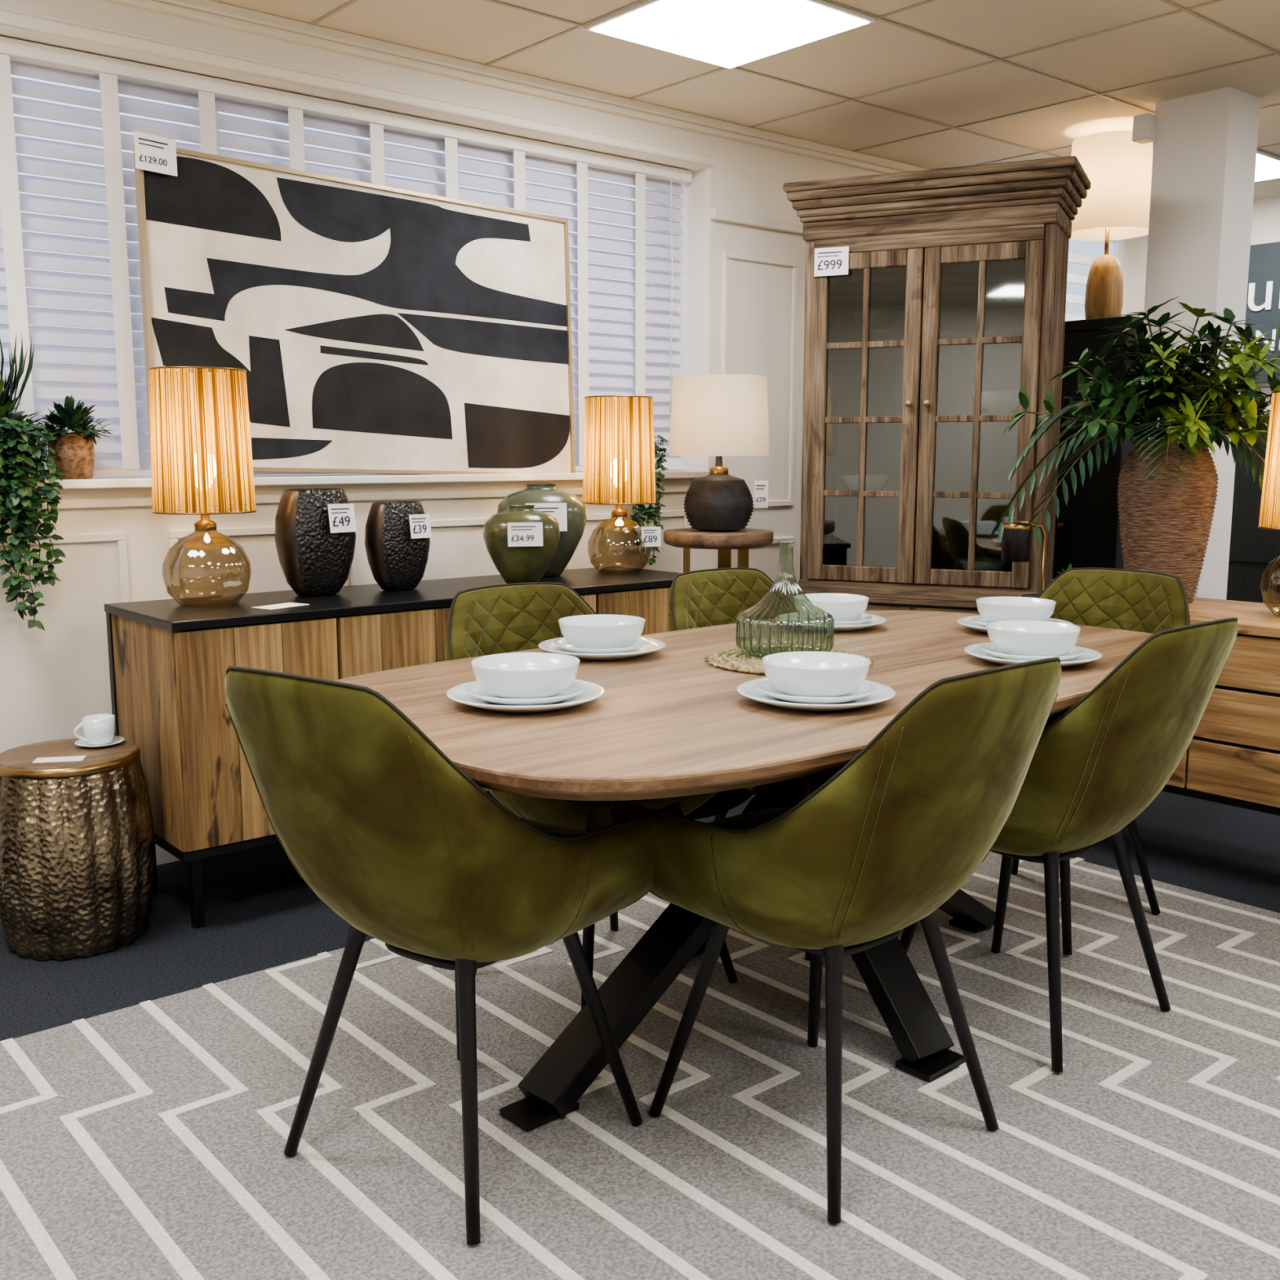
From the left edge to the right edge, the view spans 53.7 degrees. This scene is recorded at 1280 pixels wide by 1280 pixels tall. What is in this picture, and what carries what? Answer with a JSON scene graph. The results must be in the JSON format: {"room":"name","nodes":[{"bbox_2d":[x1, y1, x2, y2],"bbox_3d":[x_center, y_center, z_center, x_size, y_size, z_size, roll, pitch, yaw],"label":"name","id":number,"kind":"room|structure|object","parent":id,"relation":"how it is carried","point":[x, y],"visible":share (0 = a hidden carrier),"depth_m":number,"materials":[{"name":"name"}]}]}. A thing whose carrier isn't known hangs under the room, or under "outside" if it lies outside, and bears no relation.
{"room":"shop","nodes":[
{"label":"shop","id":0,"kind":"room"},
{"bbox_2d":[47,432,94,479],"bbox_3d":[-1.549,-0.501,3.448,0.126,0.124,0.126,-7,11,-40],"label":"basket","id":1,"kind":"object","parent":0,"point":[74,458],"depth_m":3.40,"materials":[{"name":"brown wicker"}]},
{"bbox_2d":[0,134,1128,753],"bbox_3d":[-0.057,-0.754,4.937,6.800,2.450,0.330,-7,11,-40],"label":"wall","id":2,"kind":"structure","parent":0,"point":[52,678],"depth_m":4.38,"materials":[{"name":"white paint"}]},
{"bbox_2d":[155,844,180,865],"bbox_3d":[-0.857,0.531,4.205,9.200,0.120,0.018,-7,11,-40],"label":"baseboard","id":3,"kind":"structure","parent":2,"relation":"attached to","point":[162,856],"depth_m":3.73,"materials":[{"name":"white"}]},
{"bbox_2d":[34,470,709,488],"bbox_3d":[-1.201,-0.494,3.909,3.690,0.025,0.350,-7,11,-40],"label":"sill","id":4,"kind":"structure","parent":2,"relation":"attached to","point":[294,479],"depth_m":3.99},
{"bbox_2d":[93,106,665,476],"bbox_3d":[-1.318,-1.097,3.958,3.690,1.155,0.050,-7,11,-40],"label":"window","id":5,"kind":"structure","parent":2,"relation":"in","point":[193,108],"depth_m":5.04,"materials":[{"name":"white"}]},
{"bbox_2d":[0,35,691,476],"bbox_3d":[-1.211,-1.079,3.834,3.650,1.145,0.098,-7,11,-40],"label":"blind","id":6,"kind":"object","parent":5,"relation":"attached to","point":[127,452],"visible":0.52,"depth_m":3.69,"materials":[{"name":"white wood"}]},
{"bbox_2d":[0,208,803,602],"bbox_3d":[-0.703,-0.571,4.171,4.800,1.950,0.025,-7,11,-40],"label":"trim","id":7,"kind":"structure","parent":2,"relation":"attached to","point":[717,214],"depth_m":4.28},
{"bbox_2d":[0,335,66,631],"bbox_3d":[-1.674,-0.418,3.295,0.319,0.790,0.272,-7,11,-40],"label":"potted trailing plant","id":8,"kind":"object","parent":7,"relation":"on","point":[20,501],"visible":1,"depth_m":3.27,"materials":[{"name":"green plant"}]},
{"bbox_2d":[36,395,114,479],"bbox_3d":[-1.544,-0.552,3.440,0.217,0.228,0.201,-1,8,-8],"label":"potted succulent","id":9,"kind":"object","parent":7,"relation":"on","point":[74,458],"visible":0.89,"depth_m":3.40,"materials":[{"name":"green plant"}]},
{"bbox_2d":[133,130,575,475],"bbox_3d":[-0.819,-0.991,4.017,1.513,0.960,0.098,-7,11,-40],"label":"abstract painting","id":10,"kind":"object","parent":7,"relation":"on","point":[373,329],"visible":1,"depth_m":3.96,"materials":[{"name":"black paint"}]},
{"bbox_2d":[614,431,668,564],"bbox_3d":[0.007,-0.529,4.713,0.201,0.498,0.239,-2,9,-12],"label":"trailing ivy","id":11,"kind":"object","parent":7,"relation":"on","point":[651,512],"visible":0.27,"depth_m":4.67,"materials":[{"name":"green plant"}]},
{"bbox_2d":[0,0,929,173],"bbox_3d":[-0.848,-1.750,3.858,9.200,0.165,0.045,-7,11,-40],"label":"crown molding","id":12,"kind":"structure","parent":2,"relation":"attached to","point":[211,11],"depth_m":3.97,"materials":[{"name":"white paint"}]},
{"bbox_2d":[1065,239,1124,320],"bbox_3d":[1.972,-1.538,6.311,1.500,1.100,0.055,-7,11,-40],"label":"window","id":13,"kind":"structure","parent":2,"relation":"in","point":[1082,254],"depth_m":6.51,"materials":[{"name":"white glass"}]},
{"bbox_2d":[0,791,1279,1040],"bbox_3d":[1.066,0.944,1.990,9.200,0.050,6.600,-7,11,-40],"label":"floor","id":14,"kind":"structure","parent":0,"point":[260,913],"depth_m":3.33,"materials":[{"name":"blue carpet"}]},
{"bbox_2d":[0,737,155,960],"bbox_3d":[-1.407,0.509,3.141,0.379,0.475,0.374,-7,11,-40],"label":"side table","id":15,"kind":"object","parent":14,"relation":"on","point":[77,838],"visible":0.99,"depth_m":3.00,"materials":[{"name":"brown metal"}]},
{"bbox_2d":[31,755,86,763],"bbox_3d":[-1.385,0.285,3.020,0.110,0.002,0.050,-2,9,-12],"label":"price card","id":16,"kind":"object","parent":15,"relation":"on","point":[72,758],"visible":1,"depth_m":3.02,"materials":[{"name":"white paper"}]},
{"bbox_2d":[73,714,124,747],"bbox_3d":[-1.357,0.228,3.170,0.120,0.072,0.116,-7,11,-40],"label":"coffee cup","id":17,"kind":"object","parent":15,"relation":"on","point":[99,730],"visible":1,"depth_m":3.15,"materials":[{"name":"white ceramic"}]},
{"bbox_2d":[103,565,680,928],"bbox_3d":[-0.604,0.242,3.840,1.778,0.800,0.492,-7,11,-40],"label":"sideboard","id":18,"kind":"object","parent":14,"relation":"on","point":[169,660],"visible":0.4,"depth_m":3.24,"materials":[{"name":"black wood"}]},
{"bbox_2d":[147,366,256,531],"bbox_3d":[-1.153,-0.401,3.345,0.263,0.616,0.263,-3,9,-22],"label":"lampshade","id":19,"kind":"object","parent":18,"relation":"on","point":[202,470],"visible":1,"depth_m":3.23,"materials":[{"name":"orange fabric"}]},
{"bbox_2d":[251,602,309,609],"bbox_3d":[-0.945,-0.089,3.332,0.075,0.002,0.130,5,10,32],"label":"price card","id":20,"kind":"object","parent":18,"relation":"on","point":[286,605],"visible":1,"depth_m":3.32,"materials":[{"name":"white paper"}]},
{"bbox_2d":[274,488,356,596],"bbox_3d":[-0.912,-0.277,3.585,0.167,0.300,0.236,8,11,42],"label":"metal vase","id":21,"kind":"object","parent":18,"relation":"on","point":[315,535],"visible":1,"depth_m":3.52,"materials":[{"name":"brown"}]},
{"bbox_2d":[364,501,431,591],"bbox_3d":[-0.707,-0.276,3.724,0.143,0.258,0.203,8,11,42],"label":"metal vase","id":22,"kind":"object","parent":18,"relation":"on","point":[397,534],"visible":1,"depth_m":3.67,"materials":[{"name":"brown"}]},
{"bbox_2d":[483,504,559,583],"bbox_3d":[-0.362,-0.293,3.892,0.238,0.242,0.181,-2,9,-12],"label":"ceramic vase","id":23,"kind":"object","parent":18,"relation":"on","point":[522,541],"visible":0.98,"depth_m":3.84,"materials":[{"name":"ceramic"}]},
{"bbox_2d":[497,483,586,577],"bbox_3d":[-0.321,-0.360,4.143,0.298,0.302,0.226,-2,9,-12],"label":"ceramic vase","id":24,"kind":"object","parent":18,"relation":"on","point":[566,508],"visible":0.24,"depth_m":4.08,"materials":[{"name":"green ceramic"}]},
{"bbox_2d":[582,395,661,546],"bbox_3d":[-0.070,-0.521,4.263,0.250,0.586,0.250,-3,9,-19],"label":"lampshade","id":25,"kind":"object","parent":18,"relation":"on","point":[606,482],"visible":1,"depth_m":4.16,"materials":[{"name":"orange fabric"}]},
{"bbox_2d":[0,851,1279,1279],"bbox_3d":[0.339,0.966,1.632,4.253,0.013,3.600,-7,11,-40],"label":"area rug","id":26,"kind":"object","parent":14,"relation":"on","point":[147,1140],"visible":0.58,"depth_m":2.26,"materials":[{"name":"grey carpet"}]},
{"bbox_2d":[224,666,683,1244],"bbox_3d":[-0.326,0.445,2.118,0.584,0.878,0.630,6,10,35],"label":"dining chair","id":27,"kind":"object","parent":26,"relation":"on","point":[386,830],"visible":1,"depth_m":1.89,"materials":[{"name":"green fabric"}]},
{"bbox_2d":[444,582,753,1008],"bbox_3d":[-0.115,0.335,2.863,0.584,0.878,0.630,-7,11,-40],"label":"dining chair","id":28,"kind":"object","parent":26,"relation":"on","point":[497,619],"visible":0.25,"depth_m":2.89,"materials":[{"name":"green fabric"}]},
{"bbox_2d":[668,567,810,959],"bbox_3d":[0.399,0.276,3.258,0.584,0.878,0.630,-7,11,-40],"label":"dining chair","id":29,"kind":"object","parent":26,"relation":"on","point":[700,598],"visible":0.12,"depth_m":3.40,"materials":[{"name":"green fabric"}]},
{"bbox_2d":[334,610,1154,1132],"bbox_3d":[0.338,0.422,2.713,2.030,0.747,1.106,-7,11,-41],"label":"dining table","id":30,"kind":"object","parent":26,"relation":"on","point":[668,722],"visible":0.58,"depth_m":2.33,"materials":[{"name":"brown wood"}]},
{"bbox_2d":[445,652,604,713],"bbox_3d":[-0.202,0.075,2.243,0.281,0.077,0.281,-7,11,-40],"label":"place setting crockery","id":31,"kind":"object","parent":30,"relation":"on","point":[517,682],"visible":1,"depth_m":2.19,"materials":[{"name":"white ceramic"}]},
{"bbox_2d":[471,652,579,698],"bbox_3d":[-0.202,0.068,2.242,0.191,0.063,0.191,-7,11,-40],"label":"bowl","id":32,"kind":"object","parent":31,"relation":"on","point":[517,675],"depth_m":2.19,"materials":[{"name":"white ceramic"}]},
{"bbox_2d":[537,614,665,660],"bbox_3d":[-0.084,-0.006,2.791,0.281,0.077,0.281,-7,11,-40],"label":"place setting crockery","id":33,"kind":"object","parent":30,"relation":"on","point":[585,637],"visible":1,"depth_m":2.73,"materials":[{"name":"white ceramic"}]},
{"bbox_2d":[558,614,644,648],"bbox_3d":[-0.084,-0.013,2.790,0.191,0.063,0.191,-7,11,-40],"label":"bowl","id":34,"kind":"object","parent":33,"relation":"on","point":[583,631],"depth_m":2.73,"materials":[{"name":"white ceramic"}]},
{"bbox_2d":[704,645,874,675],"bbox_3d":[0.315,0.042,2.684,0.358,0.013,0.358,-7,11,-40],"label":"woven placemat","id":35,"kind":"object","parent":30,"relation":"on","point":[733,660],"visible":0.42,"depth_m":2.71,"materials":[{"name":"beige wicker"}]},
{"bbox_2d":[736,542,833,657],"bbox_3d":[0.311,-0.092,2.708,0.210,0.242,0.210,-7,11,-40],"label":"glass decanter","id":36,"kind":"object","parent":35,"relation":"on","point":[793,543],"visible":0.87,"depth_m":2.70,"materials":[{"name":"green glass"}]},
{"bbox_2d":[736,651,895,711],"bbox_3d":[0.313,0.073,2.255,0.281,0.077,0.281,-7,11,-40],"label":"place setting crockery","id":37,"kind":"object","parent":30,"relation":"on","point":[801,681],"visible":1,"depth_m":2.20,"materials":[{"name":"white ceramic"}]},
{"bbox_2d":[762,651,871,697],"bbox_3d":[0.313,0.066,2.254,0.191,0.063,0.191,-7,11,-40],"label":"bowl","id":38,"kind":"object","parent":37,"relation":"on","point":[792,673],"depth_m":2.20,"materials":[{"name":"white ceramic"}]},
{"bbox_2d":[775,593,886,631],"bbox_3d":[0.486,-0.071,3.228,0.281,0.077,0.281,-7,11,-40],"label":"place setting crockery","id":39,"kind":"object","parent":30,"relation":"on","point":[846,611],"visible":0.97,"depth_m":3.16,"materials":[{"name":"white ceramic"}]},
{"bbox_2d":[793,593,869,621],"bbox_3d":[0.486,-0.078,3.227,0.191,0.063,0.191,-7,11,-40],"label":"bowl","id":40,"kind":"object","parent":39,"relation":"on","point":[840,606],"depth_m":3.17,"materials":[{"name":"white ceramic"}]},
{"bbox_2d":[956,596,1074,633],"bbox_3d":[0.934,-0.059,3.151,0.281,0.077,0.281,-7,11,-40],"label":"place setting crockery","id":41,"kind":"object","parent":30,"relation":"on","point":[991,609],"visible":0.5,"depth_m":3.10,"materials":[{"name":"white ceramic"}]},
{"bbox_2d":[976,596,1056,622],"bbox_3d":[0.934,-0.066,3.150,0.191,0.063,0.191,-7,11,-40],"label":"bowl","id":42,"kind":"object","parent":41,"relation":"on","point":[991,609],"depth_m":3.09,"materials":[{"name":"white ceramic"}]},
{"bbox_2d":[964,620,1102,667],"bbox_3d":[0.833,0.009,2.688,0.281,0.077,0.281,-7,11,-40],"label":"place setting crockery","id":43,"kind":"object","parent":30,"relation":"on","point":[1013,642],"visible":0.94,"depth_m":2.63,"materials":[{"name":"white ceramic"}]},
{"bbox_2d":[986,620,1080,656],"bbox_3d":[0.833,0.002,2.687,0.191,0.063,0.191,-7,11,-40],"label":"bowl","id":44,"kind":"object","parent":43,"relation":"on","point":[1007,637],"depth_m":2.63,"materials":[{"name":"white ceramic"}]},
{"bbox_2d":[609,657,1061,1223],"bbox_3d":[0.353,0.436,2.176,0.584,0.878,0.630,-7,11,-40],"label":"dining chair","id":45,"kind":"object","parent":26,"relation":"on","point":[877,843],"visible":0.98,"depth_m":1.96,"materials":[{"name":"green fabric"}]},
{"bbox_2d":[899,617,1238,1071],"bbox_3d":[0.859,0.365,2.656,0.584,0.878,0.630,-7,11,-40],"label":"dining chair","id":46,"kind":"object","parent":26,"relation":"on","point":[1096,764],"visible":0.66,"depth_m":2.41,"materials":[{"name":"green fabric"}]},
{"bbox_2d":[1011,567,1190,955],"bbox_3d":[1.076,0.273,3.282,0.630,0.878,0.584,-7,11,-40],"label":"dining chair","id":47,"kind":"object","parent":26,"relation":"on","point":[1125,599],"visible":0.09,"depth_m":3.35,"materials":[{"name":"green fabric"}]},
{"bbox_2d":[663,528,773,573],"bbox_3d":[0.286,0.057,4.682,0.400,0.920,0.400,-7,11,-40],"label":"side table","id":48,"kind":"object","parent":14,"relation":"on","point":[743,540],"visible":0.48,"depth_m":4.49,"materials":[{"name":"brown wood"}]},
{"bbox_2d":[668,373,769,531],"bbox_3d":[0.289,-0.671,4.577,0.373,0.550,0.364,-7,11,-40],"label":"table lamp","id":49,"kind":"object","parent":48,"relation":"on","point":[718,415],"visible":1,"depth_m":4.44,"materials":[{"name":"white fabric"}]},
{"bbox_2d":[782,155,1090,614],"bbox_3d":[1.090,-0.602,4.809,1.032,2.185,0.458,4,9,25],"label":"display cabinet","id":50,"kind":"object","parent":14,"relation":"on","point":[932,296],"visible":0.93,"depth_m":4.69,"materials":[{"name":"brown wood"}]},
{"bbox_2d":[840,474,891,490],"bbox_3d":[0.884,-0.606,4.961,0.200,0.080,0.200,4,9,25],"label":"bowl","id":51,"kind":"object","parent":50,"relation":"in","point":[873,482],"depth_m":4.90,"materials":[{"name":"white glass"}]},
{"bbox_2d":[851,309,904,329],"bbox_3d":[0.911,-1.218,4.858,0.200,0.080,0.200,4,9,25],"label":"bowl","id":52,"kind":"object","parent":50,"relation":"in","point":[878,318],"depth_m":4.79,"materials":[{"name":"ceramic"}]},
{"bbox_2d":[972,390,1019,412],"bbox_3d":[1.337,-0.882,4.705,0.200,0.080,0.200,4,9,25],"label":"bowl","id":53,"kind":"object","parent":50,"relation":"in","point":[1006,401],"depth_m":4.64,"materials":[{"name":"white glass"}]},
{"bbox_2d":[1053,315,1143,579],"bbox_3d":[1.842,-0.441,5.314,0.437,1.720,0.600,-7,11,-40],"label":"tall cabinet","id":54,"kind":"object","parent":14,"relation":"on","point":[1086,532],"visible":0.18,"depth_m":5.03,"materials":[{"name":"black wood"}]},
{"bbox_2d":[1069,130,1152,319],"bbox_3d":[1.843,-1.611,4.989,0.335,0.690,0.335,-7,11,-40],"label":"table lamp","id":55,"kind":"object","parent":54,"relation":"on","point":[1116,206],"visible":0.74,"depth_m":4.85,"materials":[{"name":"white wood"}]},
{"bbox_2d":[1019,595,1279,815],"bbox_3d":[1.903,0.319,3.484,0.530,0.750,1.820,-7,11,-40],"label":"sideboard","id":56,"kind":"object","parent":14,"relation":"on","point":[1232,757],"visible":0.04,"depth_m":3.42,"materials":[{"name":"brown wood"}]},
{"bbox_2d":[1000,520,1046,597],"bbox_3d":[1.217,-0.249,3.932,0.195,0.244,0.124,1,8,4],"label":"desk lamp","id":57,"kind":"object","parent":56,"relation":"on","point":[1012,550],"visible":0.74,"depth_m":3.88,"materials":[{"name":"black metal"}]},
{"bbox_2d":[1051,563,1071,580],"bbox_3d":[1.297,-0.174,3.835,0.126,0.124,0.119,-2,9,-15],"label":"potted plant","id":58,"kind":"object","parent":56,"relation":"on","point":[1069,566],"visible":0.05,"depth_m":3.81,"materials":[{"name":"green plant"}]},
{"bbox_2d":[989,296,1279,603],"bbox_3d":[1.568,-0.569,3.821,0.862,0.909,0.880,-7,11,-40],"label":"potted plant","id":59,"kind":"object","parent":56,"relation":"on","point":[1167,486],"visible":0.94,"depth_m":3.74,"materials":[{"name":"green plant"}]},
{"bbox_2d":[1257,391,1279,529],"bbox_3d":[1.841,-0.368,3.463,0.263,0.616,0.263,-3,9,-22],"label":"table lamp","id":60,"kind":"object","parent":56,"relation":"on","point":[1273,511],"visible":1,"depth_m":3.45,"materials":[{"name":"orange fabric"}]},
{"bbox_2d":[1226,433,1279,604],"bbox_3d":[3.268,-0.325,5.964,0.405,1.300,1.600,-7,11,-40],"label":"storage unit","id":61,"kind":"object","parent":14,"relation":"on","point":[1254,561],"visible":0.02,"depth_m":6.04,"materials":[{"name":"black wood"}]},
{"bbox_2d":[213,0,1279,199],"bbox_3d":[1.066,-1.529,1.625,9.200,0.050,6.600,-7,11,-40],"label":"ceiling","id":62,"kind":"structure","parent":0,"point":[878,55],"depth_m":4.11,"materials":[{"name":"beige tile"}]},
{"bbox_2d":[584,0,875,69],"bbox_3d":[0.259,-1.802,3.700,0.600,0.013,0.600,-7,11,-40],"label":"bezel","id":63,"kind":"object","parent":62,"relation":"attached to","point":[647,2],"visible":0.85,"depth_m":3.63,"materials":[{"name":"white"}]},
{"bbox_2d":[590,0,869,68],"bbox_3d":[0.259,-1.798,3.700,0.575,0.008,0.575,-7,11,-40],"label":"ceiling light panel","id":64,"kind":"object","parent":63,"relation":"attached to","point":[727,33],"visible":1,"depth_m":3.71,"materials":[{"name":"white plastic"}]},
{"bbox_2d":[311,0,1279,165],"bbox_3d":[1.188,-1.481,1.488,9.200,0.004,6.225,-7,11,-40],"label":"grid","id":65,"kind":"object","parent":62,"relation":"attached to","point":[1180,8],"visible":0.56,"depth_m":4.09,"materials":[{"name":"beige metal"}]},
{"bbox_2d":[1254,150,1279,182],"bbox_3d":[2.578,-2.092,5.659,0.600,0.013,0.600,-7,11,-40],"label":"bezel","id":66,"kind":"object","parent":62,"relation":"attached to","point":[1260,153],"visible":0.02,"depth_m":5.33,"materials":[{"name":"white"}]},
{"bbox_2d":[1254,154,1279,181],"bbox_3d":[2.578,-2.087,5.660,0.575,0.008,0.575,-7,11,-40],"label":"diffuser","id":67,"kind":"object","parent":66,"relation":"attached to","point":[1266,168],"visible":0.02,"depth_m":5.55,"materials":[{"name":"white plastic"}]},
{"bbox_2d":[1140,86,1260,599],"bbox_3d":[2.035,-0.722,4.715,0.230,2.450,0.270,-7,11,-40],"label":"wall pillar","id":68,"kind":"structure","parent":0,"point":[1205,146],"depth_m":4.52,"materials":[{"name":"white paint"}]},
{"bbox_2d":[1132,112,1157,144],"bbox_3d":[1.824,-1.848,4.572,0.070,0.090,0.060,-7,11,-40],"label":"box","id":69,"kind":"object","parent":68,"relation":"attached to","point":[1144,125],"visible":1,"depth_m":4.55,"materials":[{"name":"white"}]},
{"bbox_2d":[1124,196,1279,431],"bbox_3d":[4.602,-0.733,4.795,0.100,2.450,6.600,-7,11,-40],"label":"wall","id":70,"kind":"structure","parent":0,"point":[1265,225],"depth_m":6.76,"materials":[{"name":"white paint"}]},
{"bbox_2d":[1241,241,1279,382],"bbox_3d":[3.958,-1.474,5.293,0.079,0.670,3.550,-7,11,-40],"label":"shop sign","id":71,"kind":"object","parent":70,"relation":"attached to","point":[1263,297],"visible":0.36,"depth_m":6.25,"materials":[{"name":"grey plastic"}]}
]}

